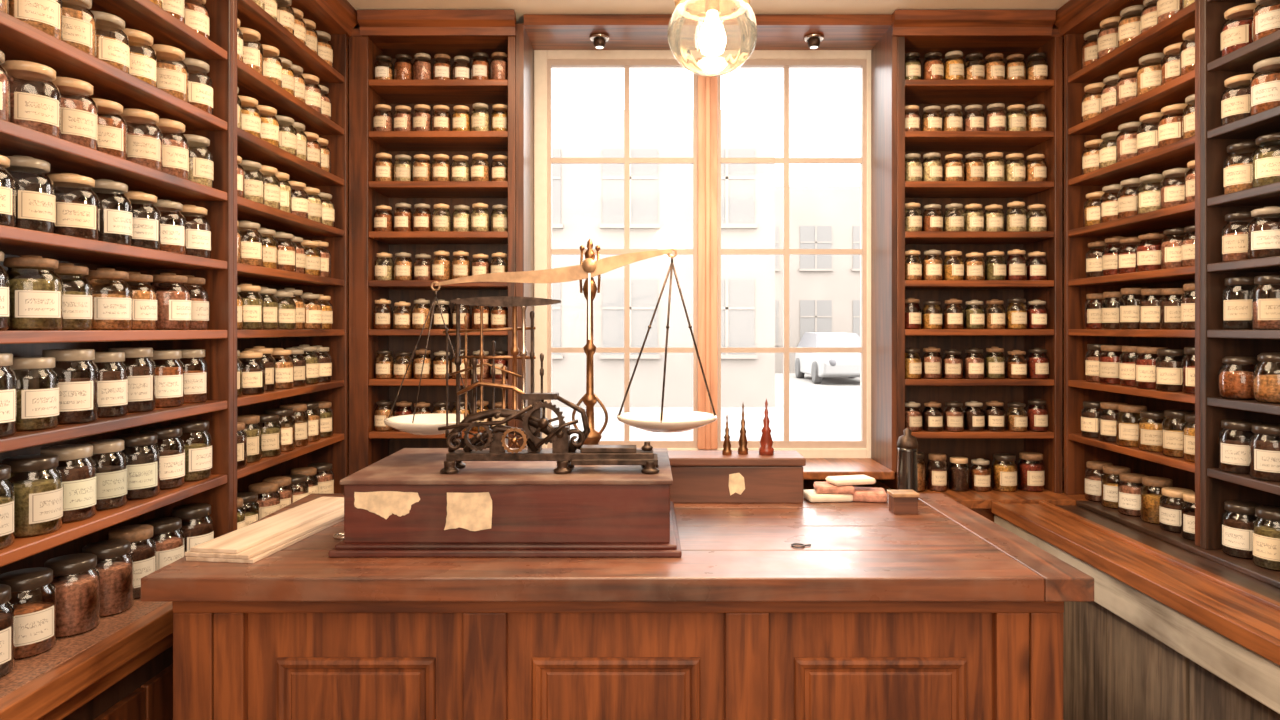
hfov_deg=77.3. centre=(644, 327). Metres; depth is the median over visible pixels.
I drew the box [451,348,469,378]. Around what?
spice jar
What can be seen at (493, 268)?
spice jar
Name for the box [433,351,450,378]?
spice jar
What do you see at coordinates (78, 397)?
spice jar
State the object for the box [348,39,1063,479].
wall
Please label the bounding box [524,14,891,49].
trim
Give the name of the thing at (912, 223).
spice jar
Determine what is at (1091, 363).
spice jar
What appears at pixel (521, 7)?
ceiling
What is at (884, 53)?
trim
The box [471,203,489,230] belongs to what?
spice jar
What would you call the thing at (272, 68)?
spice jar
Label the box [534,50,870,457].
window
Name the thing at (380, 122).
spice jar
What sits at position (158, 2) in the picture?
spice jar
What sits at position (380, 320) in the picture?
spice jar
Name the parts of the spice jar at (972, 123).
lid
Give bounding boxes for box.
[668,451,805,502]
[887,490,919,513]
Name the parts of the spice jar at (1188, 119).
lid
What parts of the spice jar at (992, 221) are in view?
lid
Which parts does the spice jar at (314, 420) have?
lid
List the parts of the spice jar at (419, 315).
lid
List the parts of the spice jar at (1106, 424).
lid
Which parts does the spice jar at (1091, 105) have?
lid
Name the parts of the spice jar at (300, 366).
lid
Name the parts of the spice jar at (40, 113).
lid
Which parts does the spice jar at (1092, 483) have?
lid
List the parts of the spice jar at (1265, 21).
lid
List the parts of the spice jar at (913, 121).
lid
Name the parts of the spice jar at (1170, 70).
lid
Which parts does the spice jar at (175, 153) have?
lid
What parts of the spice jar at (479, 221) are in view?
lid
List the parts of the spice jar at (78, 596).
lid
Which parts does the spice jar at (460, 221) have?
lid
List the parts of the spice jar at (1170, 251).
lid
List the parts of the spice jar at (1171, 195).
lid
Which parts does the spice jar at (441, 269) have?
lid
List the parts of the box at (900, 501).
box lid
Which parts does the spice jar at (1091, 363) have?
lid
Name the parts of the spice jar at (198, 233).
lid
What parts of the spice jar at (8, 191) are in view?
lid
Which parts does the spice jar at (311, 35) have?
lid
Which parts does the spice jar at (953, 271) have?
lid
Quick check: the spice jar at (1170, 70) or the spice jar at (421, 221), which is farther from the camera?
the spice jar at (421, 221)
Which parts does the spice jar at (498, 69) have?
lid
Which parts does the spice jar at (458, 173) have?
lid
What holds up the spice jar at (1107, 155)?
on the wall shelving at (1078, 449)
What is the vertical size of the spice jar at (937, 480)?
0.141 m
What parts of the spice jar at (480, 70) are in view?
lid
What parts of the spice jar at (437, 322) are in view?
lid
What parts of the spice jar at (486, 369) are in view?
lid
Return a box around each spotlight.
[589,33,609,48]
[803,33,824,48]
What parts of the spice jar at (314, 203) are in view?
lid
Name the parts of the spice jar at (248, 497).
lid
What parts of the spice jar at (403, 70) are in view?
lid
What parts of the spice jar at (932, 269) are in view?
lid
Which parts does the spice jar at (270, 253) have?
lid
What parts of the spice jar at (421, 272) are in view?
lid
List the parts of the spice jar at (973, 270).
lid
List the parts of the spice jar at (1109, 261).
lid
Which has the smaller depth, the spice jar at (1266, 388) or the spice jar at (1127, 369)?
the spice jar at (1266, 388)
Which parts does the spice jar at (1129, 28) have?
lid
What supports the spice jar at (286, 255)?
on the wall shelving at (333, 449)
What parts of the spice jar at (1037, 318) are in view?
lid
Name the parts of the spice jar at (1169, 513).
lid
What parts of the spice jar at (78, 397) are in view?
lid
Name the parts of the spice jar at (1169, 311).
lid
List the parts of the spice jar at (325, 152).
lid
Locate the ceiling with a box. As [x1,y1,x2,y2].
[347,0,1069,38]
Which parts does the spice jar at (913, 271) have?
lid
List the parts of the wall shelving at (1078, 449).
panel, panel, shelf, shelf, shelf, shelf, shelf, shelf, shelf, shelf, panel, panel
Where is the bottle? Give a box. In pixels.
[897,428,918,498]
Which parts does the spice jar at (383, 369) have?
lid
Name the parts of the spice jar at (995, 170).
lid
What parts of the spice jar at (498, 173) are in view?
lid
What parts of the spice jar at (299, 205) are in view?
lid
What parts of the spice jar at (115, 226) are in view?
lid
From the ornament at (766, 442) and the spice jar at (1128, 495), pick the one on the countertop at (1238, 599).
the spice jar at (1128, 495)
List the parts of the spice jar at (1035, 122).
lid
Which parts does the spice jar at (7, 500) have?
lid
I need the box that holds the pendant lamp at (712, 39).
[667,0,756,76]
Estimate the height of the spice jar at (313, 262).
0.130 m
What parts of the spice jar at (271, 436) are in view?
lid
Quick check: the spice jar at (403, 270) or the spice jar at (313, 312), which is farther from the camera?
the spice jar at (403, 270)
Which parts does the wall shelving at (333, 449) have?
panel, panel, shelf, shelf, shelf, shelf, shelf, shelf, shelf, shelf, panel, panel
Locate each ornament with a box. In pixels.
[722,415,731,454]
[738,404,747,454]
[759,399,773,455]
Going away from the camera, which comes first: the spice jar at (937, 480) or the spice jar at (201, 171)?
the spice jar at (201, 171)
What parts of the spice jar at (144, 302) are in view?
lid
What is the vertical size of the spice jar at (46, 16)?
0.144 m
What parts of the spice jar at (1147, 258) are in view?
lid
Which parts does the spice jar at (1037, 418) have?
lid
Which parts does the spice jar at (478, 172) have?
lid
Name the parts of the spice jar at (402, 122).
lid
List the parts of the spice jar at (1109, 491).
lid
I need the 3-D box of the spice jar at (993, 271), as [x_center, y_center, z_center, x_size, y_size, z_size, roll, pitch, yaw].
[1.382,-0.245,3.155,0.077,0.120,0.078,0,0,-14]
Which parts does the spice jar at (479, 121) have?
lid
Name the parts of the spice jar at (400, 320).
lid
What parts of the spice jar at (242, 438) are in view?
lid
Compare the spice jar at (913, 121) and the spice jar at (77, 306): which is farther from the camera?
the spice jar at (913, 121)
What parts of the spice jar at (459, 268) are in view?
lid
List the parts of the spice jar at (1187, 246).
lid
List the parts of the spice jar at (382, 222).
lid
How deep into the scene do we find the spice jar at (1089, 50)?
2.96 m
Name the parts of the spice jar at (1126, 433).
lid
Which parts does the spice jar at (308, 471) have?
lid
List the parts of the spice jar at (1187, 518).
lid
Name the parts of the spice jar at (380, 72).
lid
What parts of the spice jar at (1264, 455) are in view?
lid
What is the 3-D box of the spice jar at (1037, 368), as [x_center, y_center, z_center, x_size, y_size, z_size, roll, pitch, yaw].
[1.547,0.139,3.150,0.077,0.122,0.078,0,0,-8]
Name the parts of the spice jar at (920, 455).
lid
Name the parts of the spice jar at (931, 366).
lid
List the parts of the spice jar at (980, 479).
lid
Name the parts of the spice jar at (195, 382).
lid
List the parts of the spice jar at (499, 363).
lid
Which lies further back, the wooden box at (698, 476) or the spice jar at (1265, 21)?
the wooden box at (698, 476)
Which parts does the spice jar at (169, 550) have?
lid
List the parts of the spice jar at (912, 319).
lid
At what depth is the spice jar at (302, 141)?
2.74 m
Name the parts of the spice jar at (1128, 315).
lid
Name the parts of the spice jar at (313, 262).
lid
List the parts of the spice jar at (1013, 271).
lid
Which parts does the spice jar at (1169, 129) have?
lid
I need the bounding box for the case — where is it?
[328,448,681,556]
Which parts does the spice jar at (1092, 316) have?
lid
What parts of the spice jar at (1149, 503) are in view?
lid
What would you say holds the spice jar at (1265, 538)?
on the countertop at (1238, 599)
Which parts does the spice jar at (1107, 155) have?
lid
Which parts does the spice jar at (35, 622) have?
lid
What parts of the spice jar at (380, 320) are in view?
lid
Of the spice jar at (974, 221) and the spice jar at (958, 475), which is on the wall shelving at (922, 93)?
the spice jar at (974, 221)
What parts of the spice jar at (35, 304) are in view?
lid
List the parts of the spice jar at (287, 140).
lid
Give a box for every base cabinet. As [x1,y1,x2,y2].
[62,645,172,719]
[971,509,993,521]
[994,514,1279,719]
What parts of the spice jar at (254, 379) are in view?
lid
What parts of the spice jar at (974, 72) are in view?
lid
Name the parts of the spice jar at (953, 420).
lid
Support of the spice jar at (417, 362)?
on the wall shelving at (367, 446)
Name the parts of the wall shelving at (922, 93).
panel, panel, shelf, shelf, shelf, shelf, shelf, shelf, shelf, panel, shelf, panel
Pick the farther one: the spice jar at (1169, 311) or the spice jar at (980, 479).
the spice jar at (980, 479)
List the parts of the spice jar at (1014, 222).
lid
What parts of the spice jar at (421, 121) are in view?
lid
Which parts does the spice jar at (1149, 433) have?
lid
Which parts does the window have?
sash, sash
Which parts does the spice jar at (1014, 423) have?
lid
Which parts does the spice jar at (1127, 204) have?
lid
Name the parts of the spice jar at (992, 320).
lid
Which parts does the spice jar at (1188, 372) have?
lid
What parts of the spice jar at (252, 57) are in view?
lid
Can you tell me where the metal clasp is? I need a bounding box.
[333,532,343,539]
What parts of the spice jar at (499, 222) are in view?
lid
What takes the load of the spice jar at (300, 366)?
on the wall shelving at (333, 449)
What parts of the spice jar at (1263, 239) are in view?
lid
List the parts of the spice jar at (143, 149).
lid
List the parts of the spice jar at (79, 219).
lid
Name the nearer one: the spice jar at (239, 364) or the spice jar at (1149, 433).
the spice jar at (239, 364)
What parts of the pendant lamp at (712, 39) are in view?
bulb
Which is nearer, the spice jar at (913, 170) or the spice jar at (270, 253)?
the spice jar at (270, 253)
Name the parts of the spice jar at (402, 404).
lid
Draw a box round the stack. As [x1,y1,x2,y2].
[185,497,343,562]
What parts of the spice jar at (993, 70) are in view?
lid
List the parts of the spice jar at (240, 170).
lid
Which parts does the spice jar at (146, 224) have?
lid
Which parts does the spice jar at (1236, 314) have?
lid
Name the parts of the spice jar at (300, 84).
lid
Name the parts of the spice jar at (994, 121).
lid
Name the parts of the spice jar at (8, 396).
lid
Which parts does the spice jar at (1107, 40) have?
lid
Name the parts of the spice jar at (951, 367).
lid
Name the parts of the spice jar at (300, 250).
lid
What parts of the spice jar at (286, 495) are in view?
lid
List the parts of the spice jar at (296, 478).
lid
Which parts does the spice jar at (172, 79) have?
lid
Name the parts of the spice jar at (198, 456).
lid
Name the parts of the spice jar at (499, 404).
lid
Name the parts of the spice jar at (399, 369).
lid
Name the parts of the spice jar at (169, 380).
lid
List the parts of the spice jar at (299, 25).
lid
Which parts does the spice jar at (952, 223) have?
lid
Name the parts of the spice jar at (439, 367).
lid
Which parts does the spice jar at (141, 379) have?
lid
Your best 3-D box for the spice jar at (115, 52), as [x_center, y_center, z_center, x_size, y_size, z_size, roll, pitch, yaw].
[-1.227,-0.639,1.809,0.104,0.139,0.103,0,0,17]
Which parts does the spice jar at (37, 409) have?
lid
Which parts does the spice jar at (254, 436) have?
lid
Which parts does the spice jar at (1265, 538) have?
lid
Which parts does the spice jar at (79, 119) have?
lid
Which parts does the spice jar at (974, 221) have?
lid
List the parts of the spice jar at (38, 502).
lid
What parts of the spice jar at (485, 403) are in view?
lid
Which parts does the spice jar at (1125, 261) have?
lid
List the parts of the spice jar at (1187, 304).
lid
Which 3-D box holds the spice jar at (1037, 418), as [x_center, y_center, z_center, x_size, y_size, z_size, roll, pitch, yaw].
[1.547,0.342,3.155,0.077,0.126,0.078,0,0,-6]
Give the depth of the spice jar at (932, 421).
3.13 m
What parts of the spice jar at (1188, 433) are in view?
lid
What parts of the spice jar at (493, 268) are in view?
lid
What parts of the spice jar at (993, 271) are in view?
lid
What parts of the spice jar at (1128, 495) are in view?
lid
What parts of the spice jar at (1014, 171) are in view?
lid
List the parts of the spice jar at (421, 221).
lid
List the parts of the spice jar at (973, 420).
lid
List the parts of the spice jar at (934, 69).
lid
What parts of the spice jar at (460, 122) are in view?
lid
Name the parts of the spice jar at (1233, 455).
lid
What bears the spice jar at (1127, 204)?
on the wall shelving at (1078, 449)
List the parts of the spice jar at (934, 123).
lid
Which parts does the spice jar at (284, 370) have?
lid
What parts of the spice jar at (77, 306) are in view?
lid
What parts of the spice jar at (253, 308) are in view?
lid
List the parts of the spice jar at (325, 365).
lid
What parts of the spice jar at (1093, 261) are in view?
lid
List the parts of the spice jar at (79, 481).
lid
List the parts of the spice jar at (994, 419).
lid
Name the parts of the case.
moulding, case lid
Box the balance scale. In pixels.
[384,239,716,444]
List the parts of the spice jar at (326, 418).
lid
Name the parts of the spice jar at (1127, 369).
lid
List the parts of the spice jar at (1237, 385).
lid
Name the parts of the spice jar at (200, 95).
lid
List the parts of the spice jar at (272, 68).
lid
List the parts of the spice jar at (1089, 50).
lid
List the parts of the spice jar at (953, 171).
lid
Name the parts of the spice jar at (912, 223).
lid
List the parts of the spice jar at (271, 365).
lid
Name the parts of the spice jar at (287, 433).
lid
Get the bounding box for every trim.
[312,0,358,35]
[357,10,515,35]
[516,23,533,447]
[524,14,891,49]
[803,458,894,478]
[871,25,896,472]
[892,10,1055,35]
[1054,0,1114,35]
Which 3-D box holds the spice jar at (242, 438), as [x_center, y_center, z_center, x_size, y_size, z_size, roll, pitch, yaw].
[-1.209,0.341,2.322,0.098,0.128,0.099,0,0,-35]
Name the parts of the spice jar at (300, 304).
lid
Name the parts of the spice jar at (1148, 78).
lid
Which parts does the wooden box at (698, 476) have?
box lid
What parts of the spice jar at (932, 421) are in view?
lid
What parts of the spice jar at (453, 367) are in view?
lid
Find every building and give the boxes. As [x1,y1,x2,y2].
[552,110,774,406]
[775,186,859,372]
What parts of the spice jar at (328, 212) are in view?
lid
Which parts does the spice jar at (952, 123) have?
lid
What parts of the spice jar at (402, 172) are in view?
lid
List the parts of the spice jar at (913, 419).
lid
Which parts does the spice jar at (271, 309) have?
lid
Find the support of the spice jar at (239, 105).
on the wall shelving at (333, 449)
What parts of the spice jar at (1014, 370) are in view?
lid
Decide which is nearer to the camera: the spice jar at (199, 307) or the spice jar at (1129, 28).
the spice jar at (199, 307)
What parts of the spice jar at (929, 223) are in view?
lid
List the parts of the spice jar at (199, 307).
lid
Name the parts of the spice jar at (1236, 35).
lid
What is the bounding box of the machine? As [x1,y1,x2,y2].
[438,296,658,473]
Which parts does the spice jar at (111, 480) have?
lid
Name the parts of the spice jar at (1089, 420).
lid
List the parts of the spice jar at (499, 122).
lid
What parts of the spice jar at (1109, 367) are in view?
lid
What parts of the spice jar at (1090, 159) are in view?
lid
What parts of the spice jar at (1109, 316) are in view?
lid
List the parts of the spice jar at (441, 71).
lid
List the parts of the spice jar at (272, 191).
lid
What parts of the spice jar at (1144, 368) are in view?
lid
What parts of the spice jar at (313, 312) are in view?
lid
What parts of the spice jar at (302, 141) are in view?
lid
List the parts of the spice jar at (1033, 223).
lid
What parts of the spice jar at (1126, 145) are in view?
lid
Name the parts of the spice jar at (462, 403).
lid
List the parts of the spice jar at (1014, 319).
lid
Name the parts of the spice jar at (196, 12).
lid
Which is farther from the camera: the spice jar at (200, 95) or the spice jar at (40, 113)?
the spice jar at (200, 95)
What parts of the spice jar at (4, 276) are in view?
lid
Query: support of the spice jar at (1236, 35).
on the wall shelving at (1217, 486)
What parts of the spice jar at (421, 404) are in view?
lid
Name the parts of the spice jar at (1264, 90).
lid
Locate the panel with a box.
[248,613,992,719]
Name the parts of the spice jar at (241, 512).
lid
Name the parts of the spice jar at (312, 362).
lid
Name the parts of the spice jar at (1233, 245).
lid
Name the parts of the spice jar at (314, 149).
lid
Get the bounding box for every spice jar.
[0,0,8,13]
[0,51,9,121]
[0,155,15,226]
[0,155,55,233]
[0,251,9,330]
[0,353,16,436]
[0,357,58,431]
[0,454,62,537]
[0,464,14,549]
[0,567,56,659]
[0,584,14,677]
[1,60,60,138]
[3,255,62,330]
[9,0,62,40]
[37,444,95,523]
[38,263,92,329]
[39,349,97,424]
[41,553,99,637]
[42,76,97,150]
[47,173,98,239]
[63,0,95,56]
[73,352,127,416]
[73,439,126,510]
[78,98,126,159]
[78,179,132,245]
[78,268,132,329]
[79,539,133,617]
[91,11,129,72]
[105,347,155,412]
[105,524,155,599]
[106,272,156,329]
[110,28,156,86]
[110,433,159,500]
[111,191,160,249]
[120,108,162,171]
[137,517,183,569]
[138,350,183,407]
[138,426,184,489]
[143,199,186,254]
[145,118,188,179]
[150,0,162,8]
[151,44,188,102]
[151,273,190,329]
[163,0,184,22]
[164,349,207,403]
[166,275,208,329]
[167,205,210,257]
[168,420,211,481]
[170,503,213,556]
[172,58,212,114]
[173,134,213,187]
[185,0,208,38]
[237,18,242,61]
[237,87,241,128]
[237,95,260,138]
[237,156,244,197]
[237,221,241,262]
[237,221,262,266]
[237,284,263,329]
[237,287,243,329]
[237,350,242,396]
[237,350,265,394]
[237,415,261,462]
[237,422,246,468]
[237,492,259,525]
[237,497,244,529]
[239,27,262,74]
[240,160,264,203]
[242,346,275,391]
[245,228,277,268]
[246,482,280,518]
[247,165,279,209]
[247,414,280,457]
[248,105,278,146]
[248,287,278,329]
[251,44,281,86]
[253,0,264,9]
[261,476,292,507]
[262,348,293,388]
[263,408,294,451]
[264,171,291,212]
[264,232,295,271]
[265,0,276,19]
[265,290,295,329]
[267,57,294,95]
[267,115,296,155]
[276,348,306,386]
[277,0,293,34]
[277,236,305,273]
[277,288,304,328]
[278,7,305,44]
[278,404,308,446]
[279,122,307,161]
[279,474,308,501]
[280,181,307,218]
[290,467,317,494]
[291,64,305,102]
[291,345,318,384]
[292,402,319,441]
[294,187,321,222]
[294,240,320,275]
[295,74,320,112]
[295,293,321,328]
[297,132,320,167]
[302,18,317,54]
[304,345,331,382]
[305,240,330,277]
[306,85,330,119]
[306,402,332,437]
[306,463,333,492]
[307,294,332,328]
[308,138,330,172]
[308,192,334,226]
[315,30,332,66]
[373,104,392,130]
[373,299,392,328]
[374,55,393,79]
[374,153,392,180]
[374,205,392,230]
[374,400,393,430]
[375,252,393,279]
[375,349,393,378]
[393,301,411,328]
[394,54,412,79]
[394,105,412,130]
[394,154,411,180]
[394,203,412,230]
[394,252,412,279]
[394,351,412,378]
[394,401,412,430]
[412,154,431,180]
[412,299,430,328]
[413,53,431,79]
[413,104,431,130]
[413,203,431,230]
[413,349,431,378]
[413,402,431,413]
[414,254,431,279]
[432,105,450,130]
[432,154,450,180]
[432,203,450,230]
[432,251,450,279]
[432,300,450,328]
[432,401,450,412]
[433,54,451,79]
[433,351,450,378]
[451,155,469,180]
[451,251,469,278]
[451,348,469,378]
[452,56,470,79]
[452,105,470,130]
[452,205,470,230]
[452,303,470,328]
[452,400,469,431]
[471,52,489,79]
[471,103,489,130]
[471,153,489,180]
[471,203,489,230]
[471,254,489,275]
[471,306,489,328]
[471,350,489,378]
[471,400,489,430]
[490,52,507,79]
[490,252,507,272]
[490,306,507,328]
[491,104,507,130]
[491,155,507,180]
[491,204,507,231]
[491,350,507,378]
[491,402,507,426]
[905,52,921,79]
[905,105,920,130]
[905,153,921,180]
[905,202,921,230]
[905,250,921,279]
[905,298,920,328]
[905,348,921,378]
[905,402,921,431]
[917,451,925,491]
[922,106,941,130]
[922,152,941,180]
[922,204,942,230]
[922,250,942,279]
[922,300,941,328]
[922,347,941,378]
[922,402,942,431]
[923,52,943,79]
[927,453,947,491]
[942,349,962,378]
[943,105,962,130]
[943,153,963,180]
[943,250,963,279]
[943,299,963,328]
[944,51,963,79]
[944,203,964,230]
[944,401,963,431]
[949,456,968,491]
[963,105,983,130]
[964,53,984,79]
[964,153,984,180]
[964,203,983,230]
[964,252,984,279]
[964,300,984,328]
[964,348,984,378]
[964,401,984,431]
[970,458,990,491]
[984,152,1004,180]
[984,204,1003,230]
[984,401,1004,431]
[985,53,1004,79]
[985,103,1005,130]
[985,251,1005,279]
[985,299,1004,328]
[985,347,1005,378]
[992,453,1016,491]
[1005,54,1025,79]
[1005,153,1024,180]
[1005,201,1026,230]
[1006,104,1026,130]
[1006,249,1026,279]
[1006,297,1027,328]
[1006,350,1026,378]
[1006,402,1027,431]
[1018,452,1044,491]
[1025,154,1046,180]
[1026,52,1047,79]
[1026,399,1047,431]
[1027,104,1046,130]
[1027,204,1046,230]
[1027,251,1047,279]
[1027,300,1047,328]
[1027,348,1048,378]
[1081,401,1110,437]
[1082,29,1105,67]
[1082,82,1109,121]
[1082,139,1109,174]
[1083,191,1110,226]
[1085,241,1114,277]
[1085,293,1114,328]
[1085,344,1114,381]
[1085,461,1114,501]
[1097,16,1121,59]
[1098,402,1129,441]
[1099,131,1127,168]
[1099,345,1129,383]
[1100,184,1129,222]
[1101,75,1128,112]
[1101,292,1132,328]
[1101,465,1131,508]
[1102,236,1133,275]
[1116,67,1138,105]
[1116,122,1146,162]
[1116,405,1148,447]
[1117,237,1147,273]
[1118,5,1143,46]
[1118,178,1149,218]
[1118,473,1150,516]
[1119,288,1151,328]
[1120,346,1152,385]
[1135,233,1164,271]
[1135,347,1169,388]
[1136,53,1164,96]
[1137,112,1168,154]
[1137,174,1169,213]
[1138,411,1172,451]
[1139,288,1173,329]
[1140,476,1174,523]
[1141,0,1156,32]
[1155,349,1191,390]
[1157,0,1182,23]
[1158,103,1190,147]
[1159,288,1193,329]
[1159,487,1194,532]
[1160,168,1189,208]
[1160,227,1194,268]
[1161,42,1194,84]
[1162,410,1194,457]
[1180,28,1194,75]
[1181,225,1194,266]
[1181,283,1194,329]
[1181,492,1194,540]
[1182,94,1194,139]
[1182,347,1194,394]
[1183,0,1194,7]
[1183,414,1194,461]
[1184,160,1194,203]
[1218,356,1263,399]
[1218,420,1263,474]
[1221,3,1257,56]
[1221,73,1262,125]
[1221,211,1262,261]
[1222,277,1267,329]
[1222,500,1266,559]
[1223,141,1264,194]
[1247,206,1279,258]
[1249,424,1279,481]
[1250,57,1279,115]
[1251,275,1279,329]
[1252,0,1279,41]
[1252,132,1279,187]
[1252,352,1279,403]
[1252,506,1279,570]
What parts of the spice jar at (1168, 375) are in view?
lid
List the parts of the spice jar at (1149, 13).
lid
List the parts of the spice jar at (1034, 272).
lid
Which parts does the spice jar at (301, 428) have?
lid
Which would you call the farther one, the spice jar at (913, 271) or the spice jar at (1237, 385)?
the spice jar at (913, 271)
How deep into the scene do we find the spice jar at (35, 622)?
1.57 m
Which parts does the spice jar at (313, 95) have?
lid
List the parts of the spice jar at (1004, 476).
lid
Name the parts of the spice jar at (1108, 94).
lid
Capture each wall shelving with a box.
[0,0,232,604]
[233,0,347,530]
[349,29,515,474]
[877,29,1062,492]
[1064,0,1199,546]
[1200,0,1279,548]
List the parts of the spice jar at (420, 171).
lid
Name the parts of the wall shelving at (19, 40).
panel, shelf, shelf, shelf, shelf, shelf, shelf, shelf, panel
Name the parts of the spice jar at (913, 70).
lid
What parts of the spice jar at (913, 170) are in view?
lid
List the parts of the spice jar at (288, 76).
lid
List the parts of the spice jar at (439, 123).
lid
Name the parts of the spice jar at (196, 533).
lid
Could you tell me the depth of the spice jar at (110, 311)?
1.78 m
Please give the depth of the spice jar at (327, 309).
2.96 m
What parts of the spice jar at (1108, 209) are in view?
lid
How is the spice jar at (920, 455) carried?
on the countertop at (971, 499)
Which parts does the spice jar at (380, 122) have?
lid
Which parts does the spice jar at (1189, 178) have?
lid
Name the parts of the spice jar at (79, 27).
lid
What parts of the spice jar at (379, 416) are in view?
lid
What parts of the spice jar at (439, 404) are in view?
lid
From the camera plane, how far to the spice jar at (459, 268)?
3.13 m
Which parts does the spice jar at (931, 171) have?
lid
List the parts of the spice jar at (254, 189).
lid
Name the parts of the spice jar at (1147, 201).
lid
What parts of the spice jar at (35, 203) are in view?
lid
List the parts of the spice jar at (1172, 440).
lid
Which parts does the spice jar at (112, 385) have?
lid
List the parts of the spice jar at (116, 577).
lid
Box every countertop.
[0,511,245,719]
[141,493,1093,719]
[803,480,1088,508]
[919,493,1093,600]
[991,501,1279,665]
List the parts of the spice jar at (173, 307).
lid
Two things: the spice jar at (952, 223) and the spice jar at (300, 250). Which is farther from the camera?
the spice jar at (952, 223)
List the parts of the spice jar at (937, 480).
lid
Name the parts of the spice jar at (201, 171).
lid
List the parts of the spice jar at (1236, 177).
lid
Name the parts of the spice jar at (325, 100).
lid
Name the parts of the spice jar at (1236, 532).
lid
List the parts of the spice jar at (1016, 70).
lid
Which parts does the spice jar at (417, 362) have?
lid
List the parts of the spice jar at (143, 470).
lid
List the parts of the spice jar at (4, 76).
lid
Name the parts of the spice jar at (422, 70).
lid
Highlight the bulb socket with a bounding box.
[705,0,719,13]
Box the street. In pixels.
[552,373,859,439]
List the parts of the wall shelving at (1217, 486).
shelf, shelf, shelf, shelf, shelf, shelf, shelf, shelf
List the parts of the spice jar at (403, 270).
lid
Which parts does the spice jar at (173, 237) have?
lid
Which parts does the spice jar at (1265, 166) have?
lid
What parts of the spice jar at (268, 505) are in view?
lid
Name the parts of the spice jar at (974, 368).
lid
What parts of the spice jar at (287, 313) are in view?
lid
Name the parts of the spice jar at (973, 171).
lid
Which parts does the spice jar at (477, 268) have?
lid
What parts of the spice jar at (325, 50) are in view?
lid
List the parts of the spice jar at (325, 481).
lid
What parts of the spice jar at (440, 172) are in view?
lid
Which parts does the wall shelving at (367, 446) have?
panel, shelf, panel, shelf, shelf, shelf, shelf, shelf, shelf, shelf, panel, panel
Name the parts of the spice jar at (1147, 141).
lid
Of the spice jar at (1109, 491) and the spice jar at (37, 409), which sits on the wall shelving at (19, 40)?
the spice jar at (37, 409)
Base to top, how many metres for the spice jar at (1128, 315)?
0.141 m
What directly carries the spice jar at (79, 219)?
on the wall shelving at (19, 40)
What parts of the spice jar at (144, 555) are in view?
lid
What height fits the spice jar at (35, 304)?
0.149 m
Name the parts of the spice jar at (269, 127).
lid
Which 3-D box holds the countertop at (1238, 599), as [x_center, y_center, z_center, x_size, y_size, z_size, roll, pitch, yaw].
[1.585,0.663,1.785,0.600,0.044,2.370,0,0,0]
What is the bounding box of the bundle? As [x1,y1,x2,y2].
[803,475,886,502]
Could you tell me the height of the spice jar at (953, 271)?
0.122 m
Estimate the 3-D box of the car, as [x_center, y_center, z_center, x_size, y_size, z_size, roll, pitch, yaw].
[5.700,0.860,23.931,1.840,1.440,4.137,0,0,0]
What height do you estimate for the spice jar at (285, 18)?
0.134 m
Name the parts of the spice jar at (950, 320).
lid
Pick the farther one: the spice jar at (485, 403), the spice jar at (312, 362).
the spice jar at (485, 403)
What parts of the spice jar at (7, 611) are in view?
lid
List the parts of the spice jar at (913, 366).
lid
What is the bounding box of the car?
[795,332,859,383]
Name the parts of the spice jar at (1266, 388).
lid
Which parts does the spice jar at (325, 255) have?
lid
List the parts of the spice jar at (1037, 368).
lid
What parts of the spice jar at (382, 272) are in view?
lid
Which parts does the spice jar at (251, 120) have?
lid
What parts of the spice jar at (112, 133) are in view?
lid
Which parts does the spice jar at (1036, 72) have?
lid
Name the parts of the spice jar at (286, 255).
lid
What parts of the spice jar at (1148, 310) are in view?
lid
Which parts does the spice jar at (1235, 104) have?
lid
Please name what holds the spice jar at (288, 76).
on the wall shelving at (333, 449)
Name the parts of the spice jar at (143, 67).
lid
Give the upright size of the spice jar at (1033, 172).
0.118 m
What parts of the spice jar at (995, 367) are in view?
lid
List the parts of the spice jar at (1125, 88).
lid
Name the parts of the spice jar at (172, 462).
lid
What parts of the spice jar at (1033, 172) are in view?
lid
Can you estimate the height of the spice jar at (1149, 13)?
0.130 m
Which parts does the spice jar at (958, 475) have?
lid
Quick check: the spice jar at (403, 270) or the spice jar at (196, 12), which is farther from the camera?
the spice jar at (403, 270)
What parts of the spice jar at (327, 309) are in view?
lid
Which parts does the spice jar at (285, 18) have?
lid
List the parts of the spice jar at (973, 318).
lid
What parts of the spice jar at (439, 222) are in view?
lid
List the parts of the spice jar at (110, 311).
lid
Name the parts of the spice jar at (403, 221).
lid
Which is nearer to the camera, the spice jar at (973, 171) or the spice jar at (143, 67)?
the spice jar at (143, 67)
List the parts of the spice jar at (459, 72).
lid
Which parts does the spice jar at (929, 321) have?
lid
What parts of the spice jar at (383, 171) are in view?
lid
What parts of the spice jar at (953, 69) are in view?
lid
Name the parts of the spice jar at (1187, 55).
lid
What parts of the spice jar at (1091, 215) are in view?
lid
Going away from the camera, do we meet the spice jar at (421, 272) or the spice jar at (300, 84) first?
the spice jar at (300, 84)
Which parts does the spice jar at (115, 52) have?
lid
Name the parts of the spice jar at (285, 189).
lid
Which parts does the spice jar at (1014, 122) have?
lid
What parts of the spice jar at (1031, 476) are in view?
lid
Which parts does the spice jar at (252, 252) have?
lid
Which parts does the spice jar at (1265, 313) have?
lid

